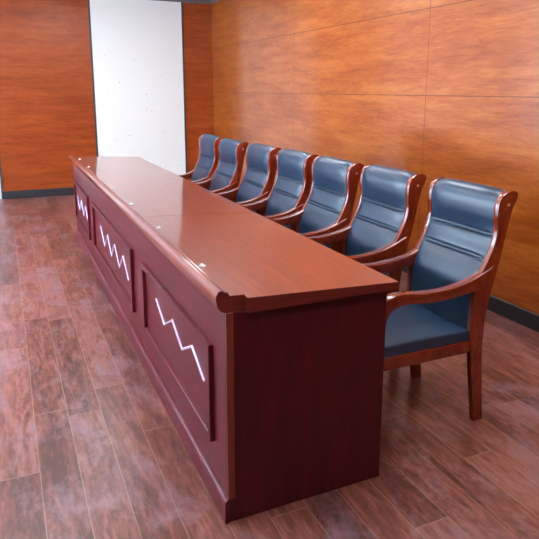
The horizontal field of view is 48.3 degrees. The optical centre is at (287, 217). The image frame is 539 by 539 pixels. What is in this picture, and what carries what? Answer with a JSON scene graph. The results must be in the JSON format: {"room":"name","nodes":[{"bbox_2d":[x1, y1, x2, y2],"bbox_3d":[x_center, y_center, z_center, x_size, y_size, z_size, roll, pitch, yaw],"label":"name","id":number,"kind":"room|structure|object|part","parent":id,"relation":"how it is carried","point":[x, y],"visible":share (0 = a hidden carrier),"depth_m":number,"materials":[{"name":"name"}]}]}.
{"room":"conference room","nodes":[
{"label":"conference room","id":0,"kind":"room"},
{"bbox_2d":[0,0,213,190],"bbox_3d":[-2.373,-1.650,8.111,2.864,2.630,0.020,-5,13,-25],"label":"wall","id":1,"kind":"structure","parent":0,"point":[47,108],"depth_m":7.81,"materials":[{"name":"laminate"}]},
{"bbox_2d":[89,0,185,174],"bbox_3d":[-2.018,-1.681,8.271,1.211,2.630,0.026,-5,13,-25],"label":"wall","id":2,"kind":"structure","parent":0,"point":[137,44],"depth_m":8.21,"materials":[{"name":"paint"}]},
{"bbox_2d":[0,195,538,538],"bbox_3d":[-1.148,0.836,2.980,5.524,0.100,11.248,-5,13,-25],"label":"floor","id":3,"kind":"structure","parent":0,"point":[90,448],"depth_m":2.46,"materials":[{"name":"laminate"}]},
{"bbox_2d":[178,134,223,189],"bbox_3d":[-0.937,-0.227,5.346,0.680,1.007,0.462,-5,13,-25],"label":"armchair","id":4,"kind":"object","parent":3,"relation":"on","point":[207,162],"visible":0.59,"depth_m":5.31,"materials":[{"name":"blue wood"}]},
{"bbox_3d":[-1.069,-0.362,5.491,0.560,0.179,0.042,-5,13,-25],"label":"armrest","id":5,"kind":"part","parent":4,"relation":"part of","materials":[{"name":"brown wood"}]},
{"bbox_3d":[-0.809,-0.457,5.598,0.202,0.651,0.027,-5,13,-25],"label":"post","id":6,"kind":"part","parent":4,"relation":"part of","materials":[{"name":"brown wood"}]},
{"bbox_3d":[-0.890,-0.282,5.119,0.560,0.179,0.042,-5,13,-25],"label":"armrest","id":7,"kind":"part","parent":4,"relation":"part of","materials":[{"name":"brown wood"}]},
{"bbox_3d":[-0.728,-0.441,5.400,0.198,0.609,0.396,-5,13,-25],"label":"backrest","id":8,"kind":"part","parent":4,"relation":"part of","materials":[{"name":"blue leather"}]},
{"bbox_3d":[-0.629,-0.376,5.221,0.202,0.651,0.027,-5,13,-25],"label":"post","id":9,"kind":"part","parent":4,"relation":"part of","materials":[{"name":"brown wood"}]},
{"bbox_2d":[195,138,248,202],"bbox_3d":[-0.707,-0.127,4.879,0.680,1.007,0.462,-5,13,-25],"label":"armchair","id":10,"kind":"object","parent":3,"relation":"on","point":[226,176],"visible":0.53,"depth_m":4.81,"materials":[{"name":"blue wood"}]},
{"bbox_3d":[-0.839,-0.262,5.024,0.560,0.179,0.042,-5,13,-25],"label":"armrest","id":11,"kind":"part","parent":10,"relation":"part of","materials":[{"name":"brown wood"}]},
{"bbox_3d":[-0.580,-0.357,5.131,0.202,0.651,0.027,-5,13,-25],"label":"post","id":12,"kind":"part","parent":10,"relation":"part of","materials":[{"name":"brown wood"}]},
{"bbox_3d":[-0.661,-0.182,4.652,0.560,0.179,0.042,-5,13,-25],"label":"armrest","id":13,"kind":"part","parent":10,"relation":"part of","materials":[{"name":"brown wood"}]},
{"bbox_3d":[-0.498,-0.341,4.933,0.198,0.609,0.396,-5,13,-25],"label":"backrest","id":14,"kind":"part","parent":10,"relation":"part of","materials":[{"name":"blue leather"}]},
{"bbox_3d":[-0.399,-0.276,4.754,0.202,0.651,0.027,-5,13,-25],"label":"post","id":15,"kind":"part","parent":10,"relation":"part of","materials":[{"name":"brown wood"}]},
{"bbox_2d":[69,155,398,523],"bbox_3d":[-0.830,0.181,3.913,0.650,0.800,4.327,-5,13,-25],"label":"desk","id":16,"kind":"object","parent":3,"relation":"on","point":[265,359],"visible":1,"depth_m":2.11,"materials":[{"name":"brown wood"}]},
{"bbox_3d":[-1.775,-0.086,5.194,0.016,0.353,0.950,-5,13,-25],"label":"panel moulding","id":17,"kind":"part","parent":16,"relation":"part of","materials":[{"name":"brown wood"}]},
{"bbox_3d":[-1.354,-0.275,4.295,0.093,0.072,2.980,-5,13,-25],"label":"edge moulding","id":18,"kind":"part","parent":16,"relation":"part of","materials":[{"name":"brown wood"}]},
{"bbox_3d":[-1.142,0.196,3.874,0.016,0.353,1.490,-5,13,-25],"label":"panel moulding","id":19,"kind":"part","parent":16,"relation":"part of","materials":[{"name":"brown wood"}]},
{"bbox_3d":[-1.086,0.240,3.803,0.018,0.728,4.235,-5,13,-25],"label":"panel","id":20,"kind":"part","parent":16,"relation":"part of","materials":[{"name":"brown wood"}]},
{"bbox_3d":[-0.481,0.492,2.494,0.016,0.353,1.067,-5,13,-25],"label":"panel moulding","id":21,"kind":"part","parent":16,"relation":"part of","materials":[{"name":"brown wood"}]},
{"bbox_3d":[-0.447,0.131,2.402,0.093,0.072,1.290,-5,13,-25],"label":"edge moulding","id":22,"kind":"part","parent":16,"relation":"part of","materials":[{"name":"brown wood"}]},
{"bbox_3d":[0.074,0.621,2.036,0.585,0.728,0.022,-5,13,-25],"label":"panel","id":23,"kind":"part","parent":16,"relation":"part of","materials":[{"name":"brown wood"}]},
{"bbox_2d":[216,142,280,215],"bbox_3d":[-0.442,-0.028,4.417,0.680,1.007,0.462,-5,13,-25],"label":"armchair","id":24,"kind":"object","parent":3,"relation":"on","point":[257,182],"visible":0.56,"depth_m":4.37,"materials":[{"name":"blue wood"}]},
{"bbox_3d":[-0.574,-0.162,4.562,0.560,0.179,0.042,-5,13,-25],"label":"armrest","id":25,"kind":"part","parent":24,"relation":"part of","materials":[{"name":"brown wood"}]},
{"bbox_3d":[-0.314,-0.258,4.669,0.202,0.651,0.027,-5,13,-25],"label":"post","id":26,"kind":"part","parent":24,"relation":"part of","materials":[{"name":"brown wood"}]},
{"bbox_3d":[-0.396,-0.083,4.191,0.560,0.179,0.042,-5,13,-25],"label":"armrest","id":27,"kind":"part","parent":24,"relation":"part of","materials":[{"name":"brown wood"}]},
{"bbox_3d":[-0.233,-0.242,4.472,0.198,0.609,0.396,-5,13,-25],"label":"backrest","id":28,"kind":"part","parent":24,"relation":"part of","materials":[{"name":"blue leather"}]},
{"bbox_3d":[-0.134,-0.177,4.293,0.202,0.651,0.027,-5,13,-25],"label":"post","id":29,"kind":"part","parent":24,"relation":"part of","materials":[{"name":"brown wood"}]},
{"bbox_2d":[240,148,318,231],"bbox_3d":[-0.200,0.066,3.981,0.680,1.007,0.462,-5,13,-25],"label":"armchair","id":30,"kind":"object","parent":3,"relation":"on","point":[289,193],"visible":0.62,"depth_m":3.95,"materials":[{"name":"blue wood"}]},
{"bbox_3d":[-0.332,-0.069,4.126,0.560,0.179,0.042,-5,13,-25],"label":"armrest","id":31,"kind":"part","parent":30,"relation":"part of","materials":[{"name":"brown wood"}]},
{"bbox_3d":[-0.072,-0.164,4.233,0.202,0.651,0.027,-5,13,-25],"label":"post","id":32,"kind":"part","parent":30,"relation":"part of","materials":[{"name":"brown wood"}]},
{"bbox_3d":[-0.153,0.011,3.754,0.560,0.179,0.042,-5,13,-25],"label":"armrest","id":33,"kind":"part","parent":30,"relation":"part of","materials":[{"name":"brown wood"}]},
{"bbox_3d":[0.010,-0.148,4.035,0.198,0.609,0.396,-5,13,-25],"label":"backrest","id":34,"kind":"part","parent":30,"relation":"part of","materials":[{"name":"blue leather"}]},
{"bbox_3d":[0.108,-0.083,3.856,0.202,0.651,0.027,-5,13,-25],"label":"post","id":35,"kind":"part","parent":30,"relation":"part of","materials":[{"name":"brown wood"}]},
{"bbox_2d":[270,155,363,253],"bbox_3d":[0.027,0.163,3.531,0.680,1.007,0.462,-5,13,-25],"label":"armchair","id":36,"kind":"object","parent":3,"relation":"on","point":[328,206],"visible":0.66,"depth_m":3.49,"materials":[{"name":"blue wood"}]},
{"bbox_3d":[-0.105,0.028,3.676,0.560,0.179,0.042,-5,13,-25],"label":"armrest","id":37,"kind":"part","parent":36,"relation":"part of","materials":[{"name":"brown wood"}]},
{"bbox_3d":[0.155,-0.067,3.783,0.202,0.651,0.027,-5,13,-25],"label":"post","id":38,"kind":"part","parent":36,"relation":"part of","materials":[{"name":"brown wood"}]},
{"bbox_3d":[0.073,0.108,3.304,0.560,0.179,0.042,-5,13,-25],"label":"armrest","id":39,"kind":"part","parent":36,"relation":"part of","materials":[{"name":"brown wood"}]},
{"bbox_3d":[0.236,-0.051,3.585,0.198,0.609,0.396,-5,13,-25],"label":"backrest","id":40,"kind":"part","parent":36,"relation":"part of","materials":[{"name":"blue leather"}]},
{"bbox_3d":[0.335,0.013,3.406,0.202,0.651,0.027,-5,13,-25],"label":"post","id":41,"kind":"part","parent":36,"relation":"part of","materials":[{"name":"brown wood"}]},
{"bbox_2d":[307,164,425,293],"bbox_3d":[0.277,0.255,3.102,0.680,1.007,0.462,-5,13,-25],"label":"armchair","id":42,"kind":"object","parent":3,"relation":"on","point":[380,227],"visible":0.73,"depth_m":3.06,"materials":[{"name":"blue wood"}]},
{"bbox_3d":[0.145,0.120,3.247,0.560,0.179,0.042,-5,13,-25],"label":"armrest","id":43,"kind":"part","parent":42,"relation":"part of","materials":[{"name":"brown wood"}]},
{"bbox_3d":[0.404,0.025,3.354,0.202,0.651,0.027,-5,13,-25],"label":"post","id":44,"kind":"part","parent":42,"relation":"part of","materials":[{"name":"brown wood"}]},
{"bbox_3d":[0.323,0.200,2.875,0.560,0.179,0.042,-5,13,-25],"label":"armrest","id":45,"kind":"part","parent":42,"relation":"part of","materials":[{"name":"brown wood"}]},
{"bbox_3d":[0.486,0.041,3.156,0.198,0.609,0.396,-5,13,-25],"label":"backrest","id":46,"kind":"part","parent":42,"relation":"part of","materials":[{"name":"blue leather"}]},
{"bbox_3d":[0.585,0.105,2.978,0.202,0.651,0.027,-5,13,-25],"label":"post","id":47,"kind":"part","parent":42,"relation":"part of","materials":[{"name":"brown wood"}]},
{"bbox_2d":[361,176,517,420],"bbox_3d":[0.541,0.359,2.616,0.680,1.007,0.462,-5,13,-25],"label":"armchair","id":48,"kind":"object","parent":3,"relation":"on","point":[453,264],"visible":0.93,"depth_m":2.53,"materials":[{"name":"blue leather"}]},
{"bbox_3d":[0.409,0.224,2.761,0.560,0.179,0.042,-5,13,-25],"label":"armrest","id":49,"kind":"part","parent":48,"relation":"part of","materials":[{"name":"brown wood"}]},
{"bbox_3d":[0.622,0.624,2.952,0.096,0.352,0.027,-5,13,-25],"label":"leg","id":50,"kind":"part","parent":48,"relation":"part of","materials":[{"name":"brown wood"}]},
{"bbox_3d":[0.467,0.456,2.602,0.450,0.066,0.428,-5,13,-25],"label":"seat","id":51,"kind":"part","parent":48,"relation":"part of","materials":[{"name":"blue leather"}]},
{"bbox_3d":[0.475,0.513,2.618,0.467,0.052,0.444,-5,13,-25],"label":"seat frame","id":52,"kind":"part","parent":48,"relation":"part of","materials":[{"name":"brown wood"}]},
{"bbox_3d":[0.668,0.129,2.868,0.202,0.651,0.027,-5,13,-25],"label":"post","id":53,"kind":"part","parent":48,"relation":"part of","materials":[{"name":"brown wood"}]},
{"bbox_3d":[0.587,0.304,2.389,0.560,0.179,0.042,-5,13,-25],"label":"armrest","id":54,"kind":"part","parent":48,"relation":"part of","materials":[{"name":"brown wood"}]},
{"bbox_3d":[0.750,0.145,2.671,0.198,0.609,0.396,-5,13,-25],"label":"backrest","id":55,"kind":"part","parent":48,"relation":"part of","materials":[{"name":"blue leather"}]},
{"bbox_3d":[0.802,0.704,2.575,0.096,0.352,0.027,-5,13,-25],"label":"leg","id":56,"kind":"part","parent":48,"relation":"part of","materials":[{"name":"brown wood"}]},
{"bbox_3d":[0.848,0.210,2.492,0.202,0.651,0.027,-5,13,-25],"label":"post","id":57,"kind":"part","parent":48,"relation":"part of","materials":[{"name":"brown wood"}]},
{"bbox_2d":[211,0,538,314],"bbox_3d":[1.296,-0.730,3.872,0.100,2.630,11.148,-5,13,-25],"label":"wall","id":58,"kind":"structure","parent":0,"point":[434,89],"depth_m":4.60,"materials":[{"name":"laminate"}]},
{"bbox_2d":[402,266,538,332],"bbox_3d":[1.261,0.521,4.067,0.026,0.102,11.048,-5,13,-25],"label":"baseboard","id":59,"kind":"structure","parent":58,"relation":"attached to","point":[508,310],"depth_m":3.73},
{"bbox_3d":[-3.557,-1.557,7.631,5.424,2.630,0.100,-5,13,-25],"label":"wall","id":60,"kind":"structure","parent":0,"visible":0},
{"bbox_2d":[0,158,2,198],"bbox_3d":[-3.667,-1.532,7.510,0.026,2.630,0.027,-5,13,-25],"label":"trim","id":61,"kind":"structure","parent":60,"relation":"attached to","point":[1,180],"depth_m":7.72,"materials":[{"name":"grey metal"}]},
{"bbox_2d":[3,187,73,198],"bbox_3d":[-2.384,-0.410,8.356,2.847,0.102,0.026,-5,13,-25],"label":"baseboard","id":62,"kind":"structure","parent":60,"relation":"attached to","point":[55,191],"depth_m":7.93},
{"bbox_2d":[87,0,98,156],"bbox_3d":[-2.576,-1.630,8.012,0.026,2.630,0.027,-5,13,-25],"label":"trim","id":63,"kind":"structure","parent":60,"relation":"attached to","point":[88,1],"depth_m":7.95,"materials":[{"name":"grey metal"}]},
{"bbox_2d":[156,0,210,3],"bbox_3d":[-3.459,-2.801,7.293,5.323,0.055,0.066,-5,13,-25],"label":"trim","id":64,"kind":"structure","parent":60,"relation":"attached to","point":[185,1],"depth_m":8.29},
{"bbox_2d":[181,2,187,179],"bbox_3d":[-1.458,-1.731,8.526,0.026,2.630,0.027,-5,13,-25],"label":"trim","id":65,"kind":"structure","parent":60,"relation":"attached to","point":[181,2],"depth_m":8.48,"materials":[{"name":"grey metal"}]}
]}

